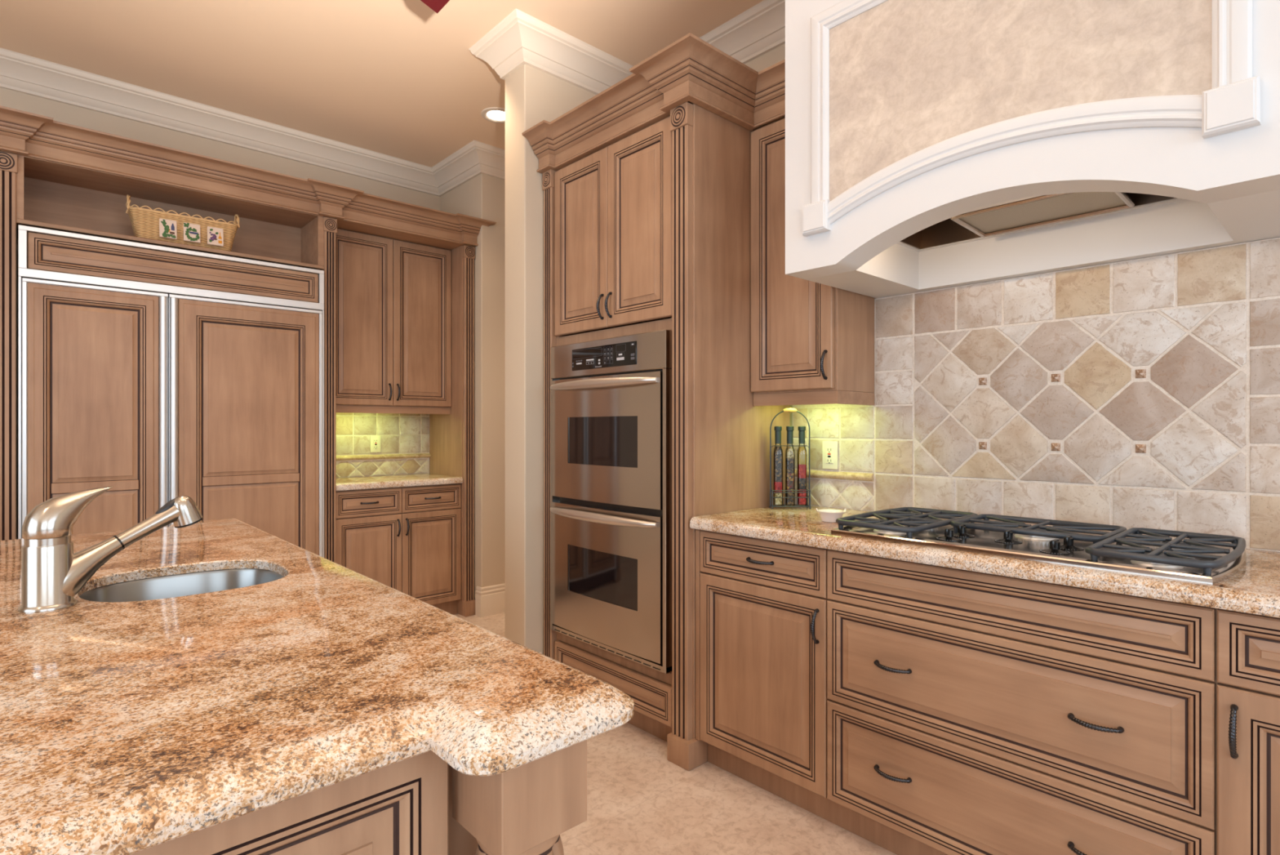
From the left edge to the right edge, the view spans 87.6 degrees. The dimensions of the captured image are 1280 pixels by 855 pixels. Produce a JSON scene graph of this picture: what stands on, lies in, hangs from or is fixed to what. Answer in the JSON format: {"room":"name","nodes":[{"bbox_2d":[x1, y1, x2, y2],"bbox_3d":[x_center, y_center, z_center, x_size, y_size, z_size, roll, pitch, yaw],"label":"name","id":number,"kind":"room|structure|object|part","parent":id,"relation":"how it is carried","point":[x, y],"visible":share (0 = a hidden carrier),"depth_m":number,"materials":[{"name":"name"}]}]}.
{"room":"kitchen","nodes":[
{"label":"kitchen","id":0,"kind":"room"},
{"bbox_2d":[0,87,439,538],"bbox_3d":[-3.656,-0.285,2.875,5.890,3.050,0.120,0,0,-42],"label":"wall","id":1,"kind":"structure","parent":0,"point":[60,112],"depth_m":3.79,"materials":[{"name":"beige paint"}]},
{"bbox_2d":[0,48,505,196],"bbox_3d":[-2.225,-1.738,3.615,8.800,0.145,0.722,0,0,-42],"label":"trim","id":2,"kind":"structure","parent":1,"relation":"attached to","point":[19,73],"depth_m":3.89,"materials":[{"name":"beige paint"}]},
{"bbox_2d":[336,412,431,477],"bbox_3d":[-1.791,0.096,4.485,0.798,0.460,0.025,0,0,-42],"label":"backsplash","id":3,"kind":"structure","parent":1,"relation":"attached to","point":[404,437],"depth_m":4.53,"materials":[{"name":"tile"}]},
{"bbox_2d":[370,435,380,452],"bbox_3d":[-1.778,0.110,4.489,0.069,0.113,0.010,0,0,-42],"label":"outlet","id":4,"kind":"object","parent":3,"relation":"attached to","point":[375,439],"visible":1,"depth_m":4.49,"materials":[{"name":"beige plastic"}]},
{"bbox_2d":[373,439,377,448],"bbox_3d":[-1.776,0.110,4.487,0.033,0.066,0.003,0,0,-42],"label":"receptacle","id":5,"kind":"object","parent":4,"relation":"attached to","point":[375,441],"depth_m":4.48,"materials":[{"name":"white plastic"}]},
{"bbox_2d":[336,228,451,413],"bbox_3d":[-1.669,-0.653,4.351,0.798,1.126,0.373,0,0,-42],"label":"upper cabinet","id":6,"kind":"object","parent":1,"relation":"attached to","point":[393,296],"visible":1,"depth_m":4.23,"materials":[{"name":"brown wood"}]},
{"bbox_3d":[-1.720,-0.666,4.112,0.398,1.055,0.021,0,0,-42],"label":"door","id":7,"kind":"part","parent":6,"relation":"part of","materials":[{"name":"brown wood"}]},
{"bbox_3d":[-1.573,-0.225,4.210,0.014,0.110,0.036,0,0,-42],"label":"handle","id":8,"kind":"part","parent":6,"relation":"part of","materials":[{"name":"grey metal"}]},
{"bbox_3d":[-1.584,-0.112,4.258,0.798,0.044,0.018,0,0,-42],"label":"light rail","id":9,"kind":"part","parent":6,"relation":"part of","materials":[{"name":"brown wood"}]},
{"bbox_3d":[-1.535,-0.225,4.246,0.014,0.110,0.036,0,0,-42],"label":"handle","id":10,"kind":"part","parent":6,"relation":"part of","materials":[{"name":"grey metal"}]},
{"bbox_3d":[-1.425,-0.666,4.382,0.395,1.055,0.021,0,0,-42],"label":"door","id":11,"kind":"part","parent":6,"relation":"part of","materials":[{"name":"brown wood"}]},
{"bbox_2d":[0,0,764,167],"bbox_3d":[0.013,-1.870,1.097,8.900,0.120,8.000,0,0,-42],"label":"ceiling","id":12,"kind":"structure","parent":0,"point":[402,79],"depth_m":3.20,"materials":[{"name":"beige paint"}]},
{"bbox_2d":[420,0,449,13],"bbox_3d":[-0.408,-1.619,1.823,1.003,0.379,1.003,0,0,15],"label":"ceiling fan","id":13,"kind":"object","parent":12,"relation":"hanging from","point":[437,6],"visible":1,"depth_m":2.38,"materials":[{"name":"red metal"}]},
{"bbox_2d":[480,106,505,123],"bbox_3d":[-0.823,-1.804,3.868,0.190,0.012,0.190,0,0,-42],"label":"recessed light","id":14,"kind":"object","parent":12,"relation":"in","point":[493,114],"visible":0.71,"depth_m":3.85,"materials":[{"name":"beige paint"}]},
{"bbox_2d":[440,173,505,599],"bbox_3d":[-0.172,-0.285,5.659,3.010,3.050,0.720,0,0,-42],"label":"wall","id":15,"kind":"structure","parent":0,"point":[483,196],"depth_m":4.43,"materials":[{"name":"beige paint"}]},
{"bbox_2d":[475,582,505,617],"bbox_3d":[0.052,1.144,5.403,3.026,0.192,0.071,0,0,-42],"label":"baseboard","id":16,"kind":"structure","parent":15,"relation":"attached to","point":[490,600],"depth_m":4.41,"materials":[{"name":"beige paint"}]},
{"bbox_2d":[505,63,595,654],"bbox_3d":[0.711,-0.285,4.314,3.525,3.050,0.178,0,0,-42],"label":"wall partition","id":17,"kind":"structure","parent":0,"point":[533,95],"depth_m":3.10,"materials":[{"name":"beige paint"}]},
{"bbox_2d":[468,0,785,94],"bbox_3d":[1.071,-1.738,3.830,3.647,0.145,1.622,0,0,-42],"label":"trim","id":18,"kind":"structure","parent":17,"relation":"attached to","point":[521,38],"depth_m":3.06,"materials":[{"name":"beige paint"}]},
{"bbox_2d":[453,612,897,854],"bbox_3d":[0.013,1.300,1.097,8.900,0.120,8.000,0,0,-42],"label":"floor","id":19,"kind":"structure","parent":0,"point":[640,802],"depth_m":2.14,"materials":[{"name":"stone"}]},
{"bbox_2d":[17,224,324,557],"bbox_3d":[-2.403,0.167,3.511,1.265,2.106,0.496,0,0,-42],"label":"refrigerator","id":20,"kind":"object","parent":19,"relation":"on","point":[155,375],"visible":0.69,"depth_m":3.27,"materials":[{"name":"brown wood"}]},
{"bbox_3d":[-2.519,0.233,3.094,0.473,1.741,0.016,0,0,-42],"label":"wood panel","id":21,"kind":"part","parent":20,"relation":"part of","materials":[{"name":"brown wood"}]},
{"bbox_3d":[-2.522,0.232,3.112,0.527,1.776,0.038,0,0,-42],"label":"fridge door","id":22,"kind":"part","parent":20,"relation":"part of","materials":[{"name":"brown wood"}]},
{"bbox_3d":[-2.329,0.241,3.263,0.034,1.758,0.030,0,0,-42],"label":"edge handle","id":23,"kind":"part","parent":20,"relation":"part of","materials":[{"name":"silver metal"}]},
{"bbox_3d":[-2.262,-0.782,3.359,1.208,0.163,0.021,0,0,-42],"label":"grille panel","id":24,"kind":"part","parent":20,"relation":"part of","materials":[{"name":"brown wood"}]},
{"bbox_3d":[-2.298,0.241,3.291,0.034,1.758,0.030,0,0,-42],"label":"edge handle","id":25,"kind":"part","parent":20,"relation":"part of","materials":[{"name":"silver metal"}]},
{"bbox_3d":[-2.063,0.232,3.533,0.711,1.776,0.038,0,0,-42],"label":"fridge door","id":26,"kind":"part","parent":20,"relation":"part of","materials":[{"name":"brown wood"}]},
{"bbox_3d":[-2.045,0.233,3.529,0.657,1.741,0.016,0,0,-42],"label":"wood panel","id":27,"kind":"part","parent":20,"relation":"part of","materials":[{"name":"brown wood"}]},
{"bbox_2d":[0,105,496,616],"bbox_3d":[-2.075,-0.058,3.806,2.479,2.595,0.633,0,0,-42],"label":"cabinet surround","id":28,"kind":"object","parent":19,"relation":"on","point":[58,175],"visible":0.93,"depth_m":3.57,"materials":[{"name":"brown wood"}]},
{"bbox_2d":[14,153,324,270],"bbox_3d":[-2.386,-1.058,3.491,1.285,0.315,0.337,0,0,-42],"label":"open shelf","id":29,"kind":"object","parent":28,"relation":"attached to","point":[54,192],"depth_m":3.40,"materials":[{"name":"brown wood"}]},
{"bbox_2d":[125,194,239,251],"bbox_3d":[-2.351,-1.036,3.449,0.480,0.230,0.165,0,0,-41],"label":"basket","id":30,"kind":"object","parent":28,"relation":"on","point":[149,224],"visible":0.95,"depth_m":3.38,"materials":[{"name":"wicker"}]},
{"bbox_3d":[-2.529,-1.109,3.300,0.016,0.083,0.098,0,0,-41],"label":"handle","id":31,"kind":"part","parent":30,"relation":"part of","materials":[{"name":"brown wicker"}]},
{"bbox_2d":[160,219,176,238],"bbox_3d":[-2.360,-0.992,3.341,0.062,0.092,0.002,0,-7,-41],"label":"picture","id":32,"kind":"object","parent":30,"relation":"attached to","point":[165,233],"depth_m":3.34},
{"bbox_2d":[183,222,199,240],"bbox_3d":[-2.287,-0.996,3.404,0.068,0.092,0.002,0,-7,-41],"label":"picture","id":33,"kind":"object","parent":30,"relation":"attached to","point":[191,230],"depth_m":3.40,"materials":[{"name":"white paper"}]},
{"bbox_2d":[208,228,222,244],"bbox_3d":[-2.208,-0.995,3.472,0.058,0.073,0.001,0,-7,-41],"label":"picture","id":34,"kind":"object","parent":30,"relation":"attached to","point":[215,234],"depth_m":3.47,"materials":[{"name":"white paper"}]},
{"bbox_3d":[-2.178,-1.109,3.603,0.016,0.083,0.098,0,0,-41],"label":"handle","id":35,"kind":"part","parent":30,"relation":"part of","materials":[{"name":"brown wicker"}]},
{"bbox_3d":[-2.047,-1.278,3.775,2.479,0.155,0.548,0,0,-42],"label":"cornice","id":36,"kind":"part","parent":28,"relation":"part of","materials":[{"name":"brown wood"}]},
{"bbox_3d":[-1.308,0.015,4.608,0.078,2.450,0.485,0,0,-42],"label":"panel","id":37,"kind":"part","parent":28,"relation":"part of","materials":[{"name":"brown wood"}]},
{"bbox_2d":[128,750,478,854],"bbox_3d":[-1.362,0.803,1.062,1.585,0.874,1.911,0,0,-42],"label":"kitchen island","id":38,"kind":"object","parent":19,"relation":"on","point":[404,806],"visible":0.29,"depth_m":0.73,"materials":[{"name":"brown wood"}]},
{"bbox_2d":[0,518,634,854],"bbox_3d":[-1.364,0.346,1.068,1.730,0.040,2.183,0,0,-42],"label":"island countertop","id":39,"kind":"structure","parent":38,"relation":"on","point":[126,727],"depth_m":0.81,"materials":[{"name":"stone"}]},
{"bbox_2d":[17,485,203,612],"bbox_3d":[-1.018,0.220,1.305,0.081,0.212,0.295,0,0,34],"label":"faucet","id":40,"kind":"object","parent":39,"relation":"on","point":[52,575],"visible":1,"depth_m":1.21,"materials":[{"name":"silver metal"}]},
{"bbox_3d":[-1.060,0.156,1.241,0.070,0.084,0.132,0,0,34],"label":"lever","id":41,"kind":"part","parent":40,"relation":"part of","materials":[{"name":"silver metal"}]},
{"bbox_2d":[79,568,284,601],"bbox_3d":[-0.980,0.450,1.449,0.410,0.200,0.400,0,0,-42],"label":"sink","id":42,"kind":"object","parent":39,"relation":"in","point":[205,581],"visible":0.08,"depth_m":1.58,"materials":[{"name":"silver metal"}]},
{"bbox_2d":[336,483,461,613],"bbox_3d":[-1.616,0.803,4.294,0.798,0.874,0.495,0,0,-42],"label":"base cabinet","id":43,"kind":"object","parent":19,"relation":"on","point":[406,540],"visible":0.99,"depth_m":4.16,"materials":[{"name":"brown wood"}]},
{"bbox_3d":[-1.627,0.453,4.009,0.396,0.155,0.021,0,0,-42],"label":"drawer","id":44,"kind":"part","parent":43,"relation":"part of","materials":[{"name":"brown wood"}]},
{"bbox_3d":[-1.627,0.835,4.009,0.396,0.600,0.021,0,0,-42],"label":"door","id":45,"kind":"part","parent":43,"relation":"part of","materials":[{"name":"brown wood"}]},
{"bbox_3d":[-1.609,0.451,3.989,0.110,0.014,0.036,0,0,-42],"label":"handle","id":46,"kind":"part","parent":43,"relation":"part of","materials":[{"name":"grey metal"}]},
{"bbox_3d":[-1.482,0.618,4.106,0.014,0.110,0.036,0,0,-42],"label":"handle","id":47,"kind":"part","parent":43,"relation":"part of","materials":[{"name":"grey metal"}]},
{"bbox_2d":[336,473,462,490],"bbox_3d":[-1.625,0.346,4.304,0.798,0.040,0.492,0,0,-42],"label":"countertop","id":48,"kind":"structure","parent":43,"relation":"on","point":[415,479],"depth_m":4.18,"materials":[{"name":"stone"}]},
{"bbox_3d":[-1.442,0.618,4.142,0.014,0.110,0.036,0,0,-42],"label":"handle","id":49,"kind":"part","parent":43,"relation":"part of","materials":[{"name":"grey metal"}]},
{"bbox_3d":[-1.332,0.453,4.279,0.396,0.155,0.021,0,0,-42],"label":"drawer","id":50,"kind":"part","parent":43,"relation":"part of","materials":[{"name":"brown wood"}]},
{"bbox_3d":[-1.332,0.835,4.279,0.396,0.600,0.021,0,0,-42],"label":"door","id":51,"kind":"part","parent":43,"relation":"part of","materials":[{"name":"brown wood"}]},
{"bbox_3d":[-1.314,0.451,4.259,0.110,0.014,0.036,0,0,-42],"label":"handle","id":52,"kind":"part","parent":43,"relation":"part of","materials":[{"name":"grey metal"}]},
{"bbox_2d":[452,739,586,854],"bbox_3d":[-0.149,0.803,0.824,0.120,0.874,0.120,0,0,-42],"label":"island post","id":53,"kind":"object","parent":19,"relation":"on","point":[525,809],"visible":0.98,"depth_m":0.78,"materials":[{"name":"brown wood"}]},
{"bbox_2d":[521,32,790,770],"bbox_3d":[0.090,-0.050,2.905,0.744,2.580,1.049,0,0,-42],"label":"tall cabinet","id":54,"kind":"object","parent":19,"relation":"on","point":[646,180],"visible":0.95,"depth_m":2.59,"materials":[{"name":"brown wood"}]},
{"bbox_3d":[-0.259,-0.796,2.933,0.021,0.752,0.377,0,0,-42],"label":"door","id":55,"kind":"part","parent":54,"relation":"part of","materials":[{"name":"brown wood"}]},
{"bbox_3d":[-0.168,-0.507,2.794,0.036,0.110,0.014,0,0,-42],"label":"handle","id":56,"kind":"part","parent":54,"relation":"part of","materials":[{"name":"grey metal"}]},
{"bbox_3d":[-0.132,-0.507,2.754,0.036,0.110,0.014,0,0,-42],"label":"handle","id":57,"kind":"part","parent":54,"relation":"part of","materials":[{"name":"grey metal"}]},
{"bbox_2d":[550,328,671,673],"bbox_3d":[0.029,0.278,2.948,0.656,1.292,0.750,0,0,-42],"label":"wall oven","id":58,"kind":"object","parent":54,"relation":"in","point":[611,398],"visible":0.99,"depth_m":2.70,"materials":[{"name":"silver metal"}]},
{"bbox_2d":[572,343,634,367],"bbox_3d":[-0.159,-0.298,2.774,0.001,0.072,0.407,0,0,-42],"label":"control panel","id":59,"kind":"object","parent":58,"relation":"attached to","point":[593,355],"depth_m":2.77,"materials":[{"name":"black"}]},
{"bbox_3d":[-0.188,0.368,2.753,0.072,0.040,0.690,0,0,-42],"label":"handle","id":60,"kind":"part","parent":58,"relation":"part of","materials":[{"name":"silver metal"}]},
{"bbox_3d":[-0.188,-0.180,2.753,0.072,0.040,0.690,0,0,-42],"label":"handle","id":61,"kind":"part","parent":58,"relation":"part of","materials":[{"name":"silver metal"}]},
{"bbox_3d":[-0.156,-0.294,2.775,0.004,0.092,0.418,0,0,-42],"label":"control panel","id":62,"kind":"part","parent":58,"relation":"part of","materials":[{"name":"black glass"}]},
{"bbox_3d":[-0.158,0.614,2.781,0.035,0.552,0.709,0,0,-42],"label":"oven door","id":63,"kind":"part","parent":58,"relation":"part of","materials":[{"name":"silver metal"}]},
{"bbox_3d":[-0.158,0.049,2.781,0.035,0.522,0.709,0,0,-42],"label":"oven door","id":64,"kind":"part","parent":58,"relation":"part of","materials":[{"name":"silver metal"}]},
{"bbox_3d":[-0.130,1.054,2.792,0.021,0.148,0.758,0,0,-42],"label":"drawer","id":65,"kind":"part","parent":54,"relation":"part of","materials":[{"name":"brown wood"}]},
{"bbox_3d":[-0.002,-0.796,2.652,0.021,0.752,0.378,0,0,-42],"label":"door","id":66,"kind":"part","parent":54,"relation":"part of","materials":[{"name":"brown wood"}]},
{"bbox_3d":[0.090,-1.262,2.905,0.744,0.155,1.049,0,0,-42],"label":"cornice","id":67,"kind":"part","parent":54,"relation":"part of","materials":[{"name":"brown wood"}]},
{"bbox_2d":[695,528,836,824],"bbox_3d":[0.595,0.803,2.437,0.640,0.874,0.546,0,0,-42],"label":"base cabinet","id":68,"kind":"object","parent":19,"relation":"on","point":[761,604],"visible":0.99,"depth_m":2.22,"materials":[{"name":"brown wood"}]},
{"bbox_3d":[0.389,0.445,2.215,0.036,0.014,0.110,0,0,-42],"label":"handle","id":69,"kind":"part","parent":68,"relation":"part of","materials":[{"name":"grey metal"}]},
{"bbox_3d":[0.399,0.450,2.244,0.021,0.149,0.521,0,0,-42],"label":"drawer","id":70,"kind":"part","parent":68,"relation":"part of","materials":[{"name":"brown wood"}]},
{"bbox_3d":[0.399,0.833,2.244,0.021,0.607,0.521,0,0,-42],"label":"door","id":71,"kind":"part","parent":68,"relation":"part of","materials":[{"name":"brown wood"}]},
{"bbox_3d":[0.537,0.614,2.054,0.036,0.110,0.014,0,0,-42],"label":"handle","id":72,"kind":"part","parent":68,"relation":"part of","materials":[{"name":"grey metal"}]},
{"bbox_2d":[826,549,1217,854],"bbox_3d":[1.087,0.803,1.901,0.640,0.874,0.909,0,0,-42],"label":"base cabinet","id":73,"kind":"object","parent":19,"relation":"on","point":[969,712],"visible":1,"depth_m":1.66,"materials":[{"name":"brown wood"}]},
{"bbox_3d":[0.702,0.976,1.874,0.036,0.014,0.110,0,0,-42],"label":"handle","id":74,"kind":"part","parent":73,"relation":"part of","materials":[{"name":"grey metal"}]},
{"bbox_3d":[0.702,0.675,1.874,0.036,0.014,0.110,0,0,-42],"label":"handle","id":75,"kind":"part","parent":73,"relation":"part of","materials":[{"name":"grey metal"}]},
{"bbox_2d":[689,503,1279,617],"bbox_3d":[1.115,0.346,1.880,0.639,0.040,2.067,0,0,-42],"label":"countertop","id":76,"kind":"structure","parent":73,"relation":"on","point":[1255,588],"depth_m":1.65,"materials":[{"name":"stone"}]},
{"bbox_2d":[768,407,811,508],"bbox_3d":[0.605,0.123,2.693,0.162,0.405,0.054,0,0,0],"label":"rack","id":77,"kind":"object","parent":76,"relation":"on","point":[785,410],"visible":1,"depth_m":2.69,"materials":[{"name":"black metal"}]},
{"bbox_2d":[773,426,782,505],"bbox_3d":[0.557,0.154,2.693,0.035,0.318,0.035,0,0,0],"label":"oil bottle","id":78,"kind":"object","parent":77,"relation":"in","point":[778,451],"visible":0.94,"depth_m":2.68,"materials":[{"name":"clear glass"}]},
{"bbox_2d":[785,426,795,505],"bbox_3d":[0.605,0.154,2.693,0.035,0.318,0.035,0,0,0],"label":"oil bottle","id":79,"kind":"object","parent":77,"relation":"in","point":[789,452],"visible":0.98,"depth_m":2.68,"materials":[{"name":"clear glass"}]},
{"bbox_2d":[768,488,811,508],"bbox_3d":[0.605,0.288,2.693,0.159,0.076,0.054,0,0,0],"label":"wire basket","id":80,"kind":"object","parent":77,"relation":"on","point":[771,490],"depth_m":2.67,"materials":[{"name":"black metal"}]},
{"bbox_2d":[796,426,806,505],"bbox_3d":[0.653,0.154,2.693,0.035,0.318,0.035,0,0,0],"label":"oil bottle","id":81,"kind":"object","parent":77,"relation":"in","point":[802,451],"visible":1,"depth_m":2.68,"materials":[{"name":"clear glass"}]},
{"bbox_2d":[816,507,845,522],"bbox_3d":[0.663,0.303,2.318,0.100,0.046,0.100,0,0,-42],"label":"dish","id":82,"kind":"object","parent":76,"relation":"on","point":[828,515],"visible":0.93,"depth_m":2.29,"materials":[{"name":"white ceramic"}]},
{"bbox_2d":[831,506,1246,584],"bbox_3d":[1.076,0.304,1.890,0.510,0.045,0.939,0,0,-42],"label":"gas cooktop","id":83,"kind":"object","parent":76,"relation":"in","point":[1200,557],"visible":1,"depth_m":1.78,"materials":[{"name":"silver metal"}]},
{"bbox_3d":[0.767,0.309,2.043,0.100,0.018,0.100,0,0,-42],"label":"burner","id":84,"kind":"part","parent":83,"relation":"part of","materials":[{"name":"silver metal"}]},
{"bbox_3d":[0.880,0.302,1.901,0.068,0.031,0.068,0,0,-42],"label":"control knob","id":85,"kind":"part","parent":83,"relation":"part of","materials":[{"name":"black plastic"}]},
{"bbox_3d":[0.946,0.302,1.962,0.068,0.031,0.068,0,0,-42],"label":"control knob","id":86,"kind":"part","parent":83,"relation":"part of","materials":[{"name":"black plastic"}]},
{"bbox_3d":[1.025,0.302,1.858,0.068,0.031,0.068,0,0,-42],"label":"control knob","id":87,"kind":"part","parent":83,"relation":"part of","materials":[{"name":"black plastic"}]},
{"bbox_3d":[1.152,0.309,1.940,0.112,0.018,0.112,0,0,-42],"label":"burner","id":88,"kind":"part","parent":83,"relation":"part of","materials":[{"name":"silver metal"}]},
{"bbox_3d":[1.060,0.302,1.705,0.068,0.031,0.068,0,0,-42],"label":"control knob","id":89,"kind":"part","parent":83,"relation":"part of","materials":[{"name":"black plastic"}]},
{"bbox_3d":[1.129,0.302,1.759,0.068,0.031,0.068,0,0,-42],"label":"control knob","id":90,"kind":"part","parent":83,"relation":"part of","materials":[{"name":"black plastic"}]},
{"bbox_3d":[1.208,0.309,1.560,0.100,0.018,0.100,0,0,-42],"label":"burner","id":91,"kind":"part","parent":83,"relation":"part of","materials":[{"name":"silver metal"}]},
{"bbox_3d":[0.883,0.986,1.715,0.021,0.301,0.905,0,0,-42],"label":"drawer","id":92,"kind":"part","parent":73,"relation":"part of","materials":[{"name":"brown wood"}]},
{"bbox_3d":[0.883,0.450,1.715,0.021,0.149,0.905,0,0,-42],"label":"drawer","id":93,"kind":"part","parent":73,"relation":"part of","materials":[{"name":"brown wood"}]},
{"bbox_3d":[1.029,0.976,1.516,0.036,0.014,0.110,0,0,-42],"label":"handle","id":94,"kind":"part","parent":73,"relation":"part of","materials":[{"name":"grey metal"}]},
{"bbox_3d":[1.029,0.675,1.516,0.036,0.014,0.110,0,0,-42],"label":"handle","id":95,"kind":"part","parent":73,"relation":"part of","materials":[{"name":"grey metal"}]},
{"bbox_2d":[1217,608,1279,854],"bbox_3d":[1.554,0.803,1.390,0.640,0.874,0.476,0,0,-42],"label":"base cabinet","id":96,"kind":"object","parent":19,"relation":"on","point":[1248,644],"visible":0.99,"depth_m":1.34,"materials":[{"name":"brown wood"}]},
{"bbox_3d":[1.191,0.614,1.340,0.036,0.110,0.014,0,0,-42],"label":"handle","id":97,"kind":"part","parent":96,"relation":"part of","materials":[{"name":"grey metal"}]},
{"bbox_3d":[1.351,0.450,1.204,0.021,0.149,0.472,0,0,-42],"label":"drawer","id":98,"kind":"part","parent":96,"relation":"part of","materials":[{"name":"brown wood"}]},
{"bbox_3d":[1.351,0.833,1.204,0.021,0.607,0.472,0,0,-42],"label":"door","id":99,"kind":"part","parent":96,"relation":"part of","materials":[{"name":"brown wood"}]},
{"bbox_2d":[744,44,1275,551],"bbox_3d":[2.028,-0.285,1.457,0.120,3.050,5.810,0,0,-42],"label":"wall","id":100,"kind":"structure","parent":0,"point":[777,55],"depth_m":2.95,"materials":[{"name":"beige paint"}]},
{"bbox_2d":[751,59,874,405],"bbox_3d":[0.641,-0.713,2.588,0.380,1.254,0.384,0,0,-42],"label":"upper cabinet","id":101,"kind":"object","parent":100,"relation":"attached to","point":[812,342],"visible":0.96,"depth_m":2.55,"materials":[{"name":"brown wood"}]},
{"bbox_3d":[0.541,-1.262,2.484,0.093,0.155,0.365,0,0,-42],"label":"cornice","id":102,"kind":"part","parent":101,"relation":"part of","materials":[{"name":"brown wood"}]},
{"bbox_3d":[0.571,-0.659,2.533,0.021,1.037,0.366,0,0,-42],"label":"door","id":103,"kind":"part","parent":101,"relation":"part of","materials":[{"name":"brown wood"}]},
{"bbox_3d":[0.681,-0.110,2.628,0.266,0.048,0.378,0,0,-42],"label":"light rail","id":104,"kind":"part","parent":101,"relation":"part of","materials":[{"name":"brown wood"}]},
{"bbox_3d":[0.659,-0.226,2.397,0.036,0.110,0.014,0,0,-42],"label":"handle","id":105,"kind":"part","parent":101,"relation":"part of","materials":[{"name":"grey metal"}]},
{"bbox_2d":[785,0,1279,298],"bbox_3d":[1.099,-1.153,1.913,0.632,1.310,1.228,0,0,-42],"label":"range hood","id":106,"kind":"object","parent":100,"relation":"attached to","point":[931,144],"visible":1,"depth_m":1.78,"materials":[{"name":"white paint"}]},
{"bbox_3d":[0.880,-0.693,1.713,0.018,0.156,0.976,0,0,-42],"label":"arch moulding","id":107,"kind":"part","parent":106,"relation":"part of","materials":[{"name":"white paint"}]},
{"bbox_3d":[0.885,-0.960,1.718,0.004,0.544,0.912,0,0,-42],"label":"plaster panel","id":108,"kind":"part","parent":106,"relation":"part of","materials":[{"name":"beige paint"}]},
{"bbox_3d":[0.880,-0.986,1.713,0.018,0.592,1.022,0,0,-42],"label":"panel moulding","id":109,"kind":"part","parent":106,"relation":"part of","materials":[{"name":"white paint"}]},
{"bbox_3d":[1.165,-0.629,1.948,0.253,0.022,0.411,0,0,-42],"label":"filter frame","id":110,"kind":"part","parent":106,"relation":"part of","materials":[{"name":"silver metal"}]},
{"bbox_2d":[792,237,1279,551],"bbox_3d":[1.345,-0.086,2.095,0.025,0.822,2.060,0,0,-42],"label":"backsplash","id":111,"kind":"structure","parent":100,"relation":"attached to","point":[1144,393],"depth_m":2.06,"materials":[{"name":"tile"}]},
{"bbox_2d":[822,440,837,469],"bbox_3d":[0.771,0.112,2.713,0.010,0.113,0.069,0,0,-42],"label":"outlet","id":112,"kind":"object","parent":111,"relation":"attached to","point":[829,447],"visible":1,"depth_m":2.71,"materials":[{"name":"beige plastic"}]},
{"bbox_2d":[826,446,833,462],"bbox_3d":[0.770,0.112,2.712,0.003,0.066,0.033,0,0,-42],"label":"receptacle","id":113,"kind":"object","parent":112,"relation":"attached to","point":[829,450],"depth_m":2.71,"materials":[{"name":"beige plastic"}]}
]}

